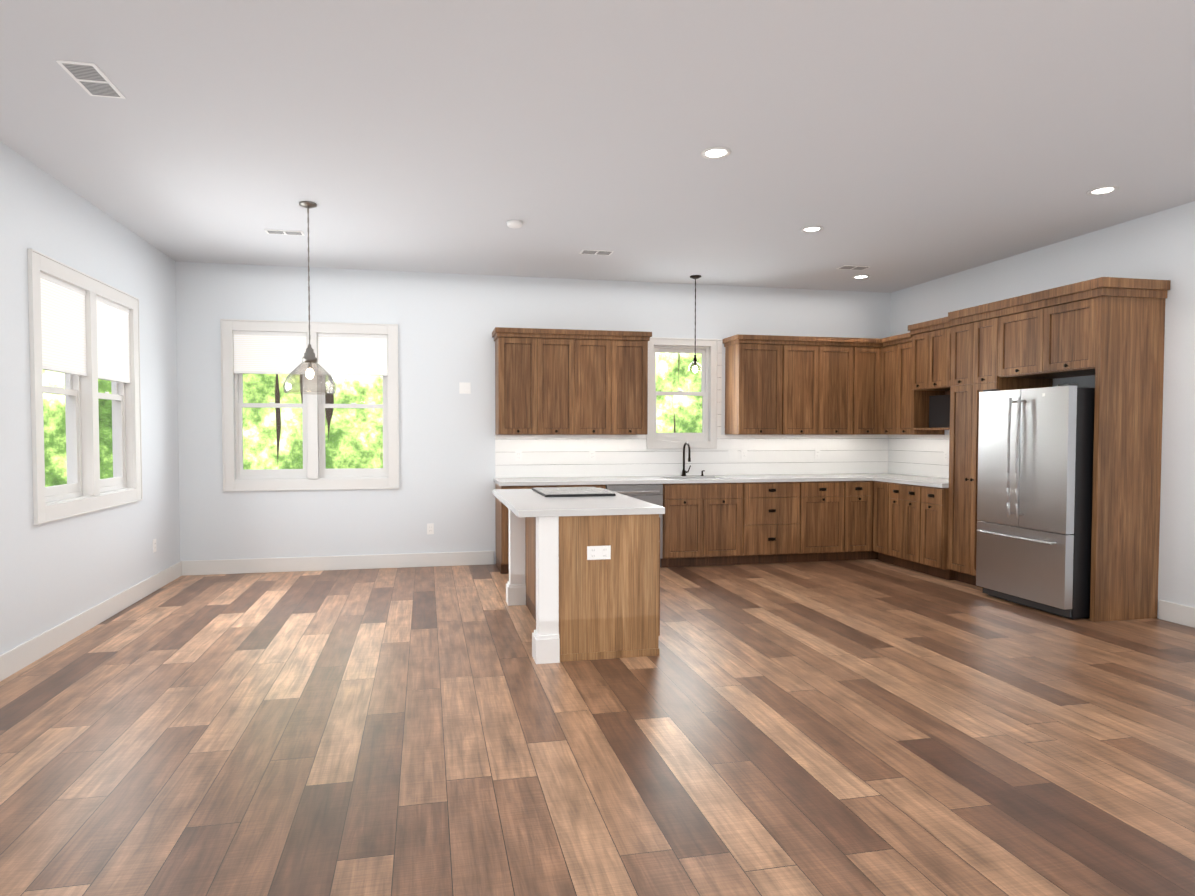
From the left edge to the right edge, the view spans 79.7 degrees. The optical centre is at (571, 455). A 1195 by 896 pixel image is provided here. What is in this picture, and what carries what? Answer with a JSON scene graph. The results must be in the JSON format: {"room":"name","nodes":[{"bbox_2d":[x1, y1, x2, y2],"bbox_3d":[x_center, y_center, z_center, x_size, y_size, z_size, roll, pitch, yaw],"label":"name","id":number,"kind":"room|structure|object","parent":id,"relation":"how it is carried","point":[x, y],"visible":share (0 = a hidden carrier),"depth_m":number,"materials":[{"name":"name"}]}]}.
{"room":"kitchen","nodes":[
{"label":"kitchen","id":0,"kind":"room"},
{"bbox_2d":[0,141,179,654],"bbox_3d":[-2.838,-0.184,1.524,0.160,3.100,11.620,0,2,-11],"label":"wall","id":1,"kind":"structure","parent":0,"point":[54,573],"depth_m":4.95,"materials":[{"name":"paint"}]},
{"bbox_2d":[27,248,142,524],"bbox_3d":[-3.583,-0.446,5.244,0.184,1.709,1.684,0,2,-11],"label":"window","id":2,"kind":"structure","parent":1,"relation":"in","point":[84,332],"depth_m":5.19,"materials":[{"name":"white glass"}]},
{"bbox_2d":[0,561,183,680],"bbox_3d":[-2.751,1.293,1.587,0.019,0.145,11.300,0,2,-11],"label":"baseboard","id":3,"kind":"structure","parent":1,"relation":"attached to","point":[21,656],"depth_m":5.01,"materials":[{"name":"white wood"}]},
{"bbox_2d":[153,539,155,552],"bbox_3d":[-3.745,0.810,6.434,0.008,0.115,0.070,0,2,-11],"label":"electrical outlet","id":4,"kind":"object","parent":1,"relation":"attached to","point":[154,545],"visible":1,"depth_m":6.42,"materials":[{"name":"white plastic"}]},
{"bbox_2d":[175,261,890,563],"bbox_3d":[-0.042,-0.382,7.937,7.880,3.100,0.160,0,2,-11],"label":"wall","id":5,"kind":"structure","parent":0,"point":[447,323],"depth_m":7.54,"materials":[{"name":"paint"}]},
{"bbox_2d":[220,319,398,490],"bbox_3d":[-2.661,-0.505,7.386,1.714,1.714,0.184,0,2,-11],"label":"window","id":6,"kind":"structure","parent":5,"relation":"in","point":[268,347],"depth_m":7.32,"materials":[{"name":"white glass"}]},
{"bbox_2d":[184,551,493,575],"bbox_3d":[-2.347,1.112,7.424,3.080,0.145,0.016,0,2,-11],"label":"baseboard","id":7,"kind":"structure","parent":5,"relation":"attached to","point":[321,563],"depth_m":7.40,"materials":[{"name":"white wood"}]},
{"bbox_2d":[427,523,433,533],"bbox_3d":[-1.495,0.779,7.591,0.070,0.115,0.008,0,2,-11],"label":"electrical outlet","id":8,"kind":"object","parent":5,"relation":"attached to","point":[430,528],"visible":1,"depth_m":7.59,"materials":[{"name":"white plastic"}]},
{"bbox_2d":[459,382,470,393],"bbox_3d":[-1.132,-0.717,7.618,0.118,0.118,0.010,0,2,-11],"label":"switch plate","id":9,"kind":"object","parent":5,"relation":"attached to","point":[464,388],"visible":1,"depth_m":7.62,"materials":[{"name":"white plastic"}]},
{"bbox_2d":[492,331,543,434],"bbox_3d":[-0.556,-0.741,7.550,0.458,1.041,0.367,0,2,-11],"label":"upper cabinet","id":10,"kind":"object","parent":5,"relation":"attached to","point":[519,355],"depth_m":7.38,"materials":[{"name":"brown wood"}]},
{"bbox_2d":[544,331,583,434],"bbox_3d":[-0.195,-0.743,7.623,0.518,1.041,0.367,0,2,-11],"label":"upper cabinet","id":11,"kind":"object","parent":5,"relation":"attached to","point":[567,382],"depth_m":7.47,"materials":[{"name":"brown wood"}]},
{"bbox_2d":[584,335,619,434],"bbox_3d":[0.195,-0.745,7.702,0.518,1.041,0.367,0,2,-11],"label":"upper cabinet","id":12,"kind":"object","parent":5,"relation":"attached to","point":[601,352],"depth_m":7.55,"materials":[{"name":"brown wood"}]},
{"bbox_2d":[620,335,647,434],"bbox_3d":[0.555,-0.748,7.776,0.458,1.041,0.367,0,2,-11],"label":"upper cabinet","id":13,"kind":"object","parent":5,"relation":"attached to","point":[633,348],"depth_m":7.62,"materials":[{"name":"brown wood"}]},
{"bbox_2d":[647,338,717,448],"bbox_3d":[1.239,-0.700,8.174,0.834,1.244,0.184,0,2,-11],"label":"kitchen window","id":14,"kind":"structure","parent":5,"relation":"in","point":[707,350],"depth_m":8.15,"materials":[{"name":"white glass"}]},
{"bbox_2d":[495,337,886,477],"bbox_3d":[1.508,-0.548,8.160,4.748,1.560,0.012,0,2,-11],"label":"backsplash","id":15,"kind":"structure","parent":5,"relation":"attached to","point":[544,456],"depth_m":8.15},
{"bbox_2d":[728,449,737,459],"bbox_3d":[1.859,-0.011,8.237,0.115,0.115,0.010,0,2,-11],"label":"light switch","id":16,"kind":"object","parent":5,"relation":"attached to","point":[733,454],"visible":1,"depth_m":8.24,"materials":[{"name":"white plastic"}]},
{"bbox_2d":[741,449,746,458],"bbox_3d":[1.996,-0.012,8.266,0.070,0.115,0.008,0,2,-11],"label":"outlet","id":17,"kind":"object","parent":5,"relation":"attached to","point":[743,453],"visible":1,"depth_m":8.26,"materials":[{"name":"white plastic"}]},
{"bbox_2d":[723,338,790,433],"bbox_3d":[2.089,-0.757,8.088,0.590,1.041,0.367,0,2,-11],"label":"upper cabinet","id":18,"kind":"object","parent":5,"relation":"attached to","point":[757,370],"depth_m":7.93,"materials":[{"name":"brown wood"}]},
{"bbox_2d":[791,338,826,433],"bbox_3d":[2.523,-0.760,8.176,0.565,1.041,0.367,0,2,-11],"label":"upper cabinet","id":19,"kind":"object","parent":5,"relation":"attached to","point":[791,385],"depth_m":8.02,"materials":[{"name":"brown wood"}]},
{"bbox_2d":[815,449,819,458],"bbox_3d":[2.907,-0.018,8.451,0.070,0.115,0.008,0,2,-11],"label":"outlet","id":20,"kind":"object","parent":5,"relation":"attached to","point":[817,453],"visible":1,"depth_m":8.45,"materials":[{"name":"white plastic"}]},
{"bbox_2d":[823,342,862,433],"bbox_3d":[2.959,-0.763,8.265,0.565,1.041,0.367,0,2,-11],"label":"upper cabinet","id":21,"kind":"object","parent":5,"relation":"attached to","point":[844,359],"depth_m":8.11,"materials":[{"name":"brown wood"}]},
{"bbox_2d":[859,342,882,433],"bbox_3d":[3.301,-0.765,8.334,0.403,1.041,0.367,0,2,-11],"label":"upper cabinet","id":22,"kind":"object","parent":5,"relation":"attached to","point":[869,397],"depth_m":8.18,"materials":[{"name":"brown wood"}]},
{"bbox_2d":[0,559,1194,895],"bbox_3d":[1.101,1.391,2.375,8.200,0.100,11.620,0,2,-11],"label":"floor","id":23,"kind":"structure","parent":0,"point":[872,727],"depth_m":3.23,"materials":[{"name":"brown wood"}]},
{"bbox_2d":[495,483,594,573],"bbox_3d":[-0.304,0.737,7.508,0.923,0.888,0.637,0,2,-11],"label":"base cabinet","id":24,"kind":"object","parent":23,"relation":"on","point":[501,511],"depth_m":7.18,"materials":[{"name":"brown wood"}]},
{"bbox_2d":[506,510,659,663],"bbox_3d":[0.026,0.800,5.277,0.838,0.902,1.684,0,2,-11],"label":"kitchen island","id":25,"kind":"object","parent":23,"relation":"on","point":[570,596],"visible":0.9,"depth_m":4.48,"materials":[{"name":"brown wood"}]},
{"bbox_2d":[493,488,664,516],"bbox_3d":[-0.033,0.327,5.252,0.935,0.042,1.678,0,2,-11],"label":"island countertop","id":26,"kind":"structure","parent":25,"relation":"on","point":[524,502],"depth_m":4.66,"materials":[{"name":"stone"}]},
{"bbox_2d":[532,487,615,496],"bbox_3d":[0.001,0.283,5.613,0.530,0.019,0.690,0,2,-11],"label":"cooktop","id":27,"kind":"object","parent":26,"relation":"in","point":[568,491],"visible":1,"depth_m":5.48,"materials":[{"name":"black glass"}]},
{"bbox_2d":[587,546,610,559],"bbox_3d":[0.172,0.606,4.458,0.150,0.085,0.008,0,2,-11],"label":"outlet","id":28,"kind":"object","parent":25,"relation":"attached to","point":[598,552],"visible":1,"depth_m":4.46,"materials":[{"name":"white plastic"}]},
{"bbox_2d":[595,485,605,488],"bbox_3d":[0.158,0.734,7.602,0.270,0.888,0.637,0,2,-11],"label":"base cabinet","id":29,"kind":"object","parent":23,"relation":"on","point":[597,486],"depth_m":7.30,"materials":[{"name":"brown wood"}]},
{"bbox_2d":[605,484,662,566],"bbox_3d":[0.600,0.735,7.648,0.602,0.886,0.651,0,2,-11],"label":"dishwasher","id":30,"kind":"object","parent":23,"relation":"on","point":[650,493],"visible":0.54,"depth_m":7.39,"materials":[{"name":"silver metal"}]},
{"bbox_2d":[660,497,710,567],"bbox_3d":[1.145,0.842,7.807,0.491,0.660,0.637,0,2,-11],"label":"base cabinet","id":31,"kind":"object","parent":23,"relation":"on","point":[709,524],"depth_m":7.51,"materials":[{"name":"brown wood"}]},
{"bbox_2d":[691,497,734,565],"bbox_3d":[1.509,0.840,7.880,0.491,0.660,0.637,0,2,-11],"label":"base cabinet","id":32,"kind":"object","parent":23,"relation":"on","point":[722,512],"depth_m":7.59,"materials":[{"name":"brown wood"}]},
{"bbox_2d":[711,482,806,564],"bbox_3d":[2.078,0.722,7.993,0.822,0.888,0.637,0,2,-11],"label":"base cabinet","id":33,"kind":"object","parent":23,"relation":"on","point":[771,517],"depth_m":7.68,"materials":[{"name":"brown wood"}]},
{"bbox_2d":[493,473,913,485],"bbox_3d":[1.561,0.259,7.870,4.768,0.040,0.646,0,2,-11],"label":"countertop","id":34,"kind":"structure","parent":33,"relation":"on","point":[789,477],"depth_m":7.65,"materials":[{"name":"stone"}]},
{"bbox_2d":[681,442,690,475],"bbox_3d":[1.308,0.042,7.987,0.111,0.386,0.216,0,2,-11],"label":"faucet","id":35,"kind":"object","parent":34,"relation":"on","point":[684,471],"visible":1,"depth_m":8.04,"materials":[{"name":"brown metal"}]},
{"bbox_2d":[807,481,850,561],"bbox_3d":[2.707,0.718,8.121,0.597,0.888,0.637,0,2,-11],"label":"base cabinet","id":36,"kind":"object","parent":23,"relation":"on","point":[828,502],"depth_m":7.83,"materials":[{"name":"brown wood"}]},
{"bbox_2d":[851,481,874,559],"bbox_3d":[3.063,0.716,8.193,0.398,0.888,0.637,0,2,-11],"label":"base cabinet","id":37,"kind":"object","parent":23,"relation":"on","point":[862,492],"depth_m":7.91,"materials":[{"name":"brown wood"}]},
{"bbox_2d":[873,481,954,579],"bbox_3d":[3.739,0.739,7.461,0.667,0.889,1.106,0,2,-11],"label":"base cabinet","id":38,"kind":"object","parent":23,"relation":"on","point":[910,526],"visible":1,"depth_m":7.29,"materials":[{"name":"brown wood"}]},
{"bbox_2d":[873,476,948,487],"bbox_3d":[3.753,0.273,7.436,0.646,0.040,1.080,0,2,-11],"label":"countertop","id":39,"kind":"structure","parent":38,"relation":"on","point":[916,480],"depth_m":7.48,"materials":[{"name":"stone"}]},
{"bbox_2d":[976,383,1094,618],"bbox_3d":[3.931,0.338,5.864,0.778,1.788,0.885,0,2,-11],"label":"refrigerator","id":40,"kind":"object","parent":23,"relation":"on","point":[1035,489],"visible":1,"depth_m":5.63,"materials":[{"name":"silver metal"}]},
{"bbox_2d":[947,277,1170,621],"bbox_3d":[4.035,-0.056,6.120,0.612,2.560,1.585,0,2,-11],"label":"surround","id":41,"kind":"object","parent":23,"relation":"on","point":[1108,333],"visible":0.83,"depth_m":5.42,"materials":[{"name":"brown wood"}]},
{"bbox_2d":[0,0,1194,292],"bbox_3d":[1.101,-1.818,2.275,8.200,0.120,11.620,0,2,-11],"label":"ceiling","id":42,"kind":"structure","parent":0,"point":[898,144],"depth_m":3.98,"materials":[{"name":"paint"}]},
{"bbox_2d":[56,60,125,98],"bbox_3d":[-2.284,-1.788,3.415,0.160,0.008,0.340,0,2,-11],"label":"ceiling vent","id":43,"kind":"object","parent":42,"relation":"in","point":[91,79],"visible":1,"depth_m":3.39,"materials":[{"name":"white metal"}]},
{"bbox_2d":[264,229,304,235],"bbox_3d":[-2.403,-1.868,6.002,0.300,0.008,0.120,0,2,-11],"label":"ceiling vent","id":44,"kind":"object","parent":42,"relation":"in","point":[283,232],"visible":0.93,"depth_m":5.99,"materials":[{"name":"white metal"}]},
{"bbox_2d":[283,201,335,394],"bbox_3d":[-1.935,-1.155,5.282,0.370,1.390,0.370,0,2,-11],"label":"dining pendant light","id":45,"kind":"object","parent":42,"relation":"hanging from","point":[309,358],"visible":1,"depth_m":5.27,"materials":[{"name":"clear glass"}]},
{"bbox_2d":[506,220,522,227],"bbox_3d":[-0.454,-1.847,5.725,0.132,0.034,0.132,0,2,-11],"label":"smoke detector","id":46,"kind":"object","parent":42,"relation":"attached to","point":[514,224],"visible":1,"depth_m":5.68,"materials":[{"name":"white plastic"}]},
{"bbox_2d":[579,249,613,254],"bbox_3d":[0.235,-1.889,6.661,0.300,0.008,0.150,0,2,-11],"label":"ceiling vent","id":47,"kind":"object","parent":42,"relation":"in","point":[595,252],"visible":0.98,"depth_m":6.65,"materials":[{"name":"white metal"}]},
{"bbox_2d":[688,275,701,372],"bbox_3d":[1.332,-1.407,7.696,0.150,1.035,0.150,0,2,-11],"label":"light","id":48,"kind":"object","parent":42,"relation":"hanging from","point":[695,368],"visible":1,"depth_m":7.69,"materials":[{"name":"clear glass"}]},
{"bbox_2d":[701,147,730,158],"bbox_3d":[0.868,-1.815,4.301,0.180,0.010,0.180,0,2,-11],"label":"recessed light","id":49,"kind":"object","parent":42,"relation":"in","point":[715,152],"visible":1,"depth_m":4.29,"materials":[{"name":"white plastic"}]},
{"bbox_2d":[801,226,822,232],"bbox_3d":[1.985,-1.865,5.905,0.180,0.010,0.180,0,2,-11],"label":"recessed light","id":50,"kind":"object","parent":42,"relation":"in","point":[809,229],"visible":1,"depth_m":5.90,"materials":[{"name":"white plastic"}]},
{"bbox_2d":[836,265,870,269],"bbox_3d":[2.868,-1.908,7.278,0.300,0.008,0.150,0,2,-11],"label":"ceiling vent","id":51,"kind":"object","parent":42,"relation":"in","point":[849,267],"visible":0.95,"depth_m":7.25,"materials":[{"name":"white metal"}]},
{"bbox_2d":[852,275,869,278],"bbox_3d":[3.118,-1.920,7.706,0.180,0.010,0.180,0,2,-11],"label":"recessed light","id":52,"kind":"object","parent":42,"relation":"in","point":[860,276],"visible":1,"depth_m":7.69,"materials":[{"name":"white plastic"}]},
{"bbox_2d":[1087,186,1118,194],"bbox_3d":[3.686,-1.836,4.966,0.180,0.010,0.180,0,2,-11],"label":"recessed light","id":53,"kind":"object","parent":42,"relation":"in","point":[1103,190],"visible":0.96,"depth_m":4.96,"materials":[{"name":"white plastic"}]},
{"bbox_2d":[890,201,1194,617],"bbox_3d":[5.040,-0.233,3.127,0.160,3.100,11.620,0,2,-11],"label":"wall","id":54,"kind":"structure","parent":0,"point":[1160,245],"depth_m":5.45,"materials":[{"name":"paint"}]},
{"bbox_2d":[880,333,944,434],"bbox_3d":[3.765,-0.778,7.952,0.402,1.090,0.600,0,2,-11],"label":"upper cabinet","id":55,"kind":"object","parent":54,"relation":"attached to","point":[896,396],"visible":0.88,"depth_m":7.91,"materials":[{"name":"brown wood"}]},
{"bbox_2d":[887,435,948,477],"bbox_3d":[4.002,0.009,7.803,0.011,0.468,1.710,0,2,-11],"label":"backsplash","id":56,"kind":"structure","parent":54,"relation":"attached to","point":[916,455],"depth_m":8.11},
{"bbox_2d":[908,317,952,429],"bbox_3d":[3.877,-0.817,7.287,0.447,1.110,0.801,0,2,-11],"label":"upper cabinet","id":57,"kind":"object","parent":54,"relation":"attached to","point":[931,364],"visible":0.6,"depth_m":7.35,"materials":[{"name":"brown wood"}]},
{"bbox_2d":[944,451,948,461],"bbox_3d":[4.019,0.006,7.674,0.008,0.115,0.070,0,2,-11],"label":"outlet","id":58,"kind":"object","parent":54,"relation":"attached to","point":[946,455],"visible":1,"depth_m":7.66,"materials":[{"name":"white plastic"}]},
{"bbox_2d":[1159,600,1194,627],"bbox_3d":[5.282,1.294,1.538,0.019,0.145,8.000,0,2,-11],"label":"baseboard","id":59,"kind":"structure","parent":54,"relation":"attached to","point":[1168,611],"depth_m":5.32,"materials":[{"name":"white wood"}]},
{"label":"outside","id":60,"kind":"structure","parent":0,"visible":0},
{"bbox_2d":[42,353,701,486],"bbox_3d":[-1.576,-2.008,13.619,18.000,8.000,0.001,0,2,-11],"label":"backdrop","id":61,"kind":"structure","parent":60,"point":[363,444],"depth_m":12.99,"materials":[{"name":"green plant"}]}
]}

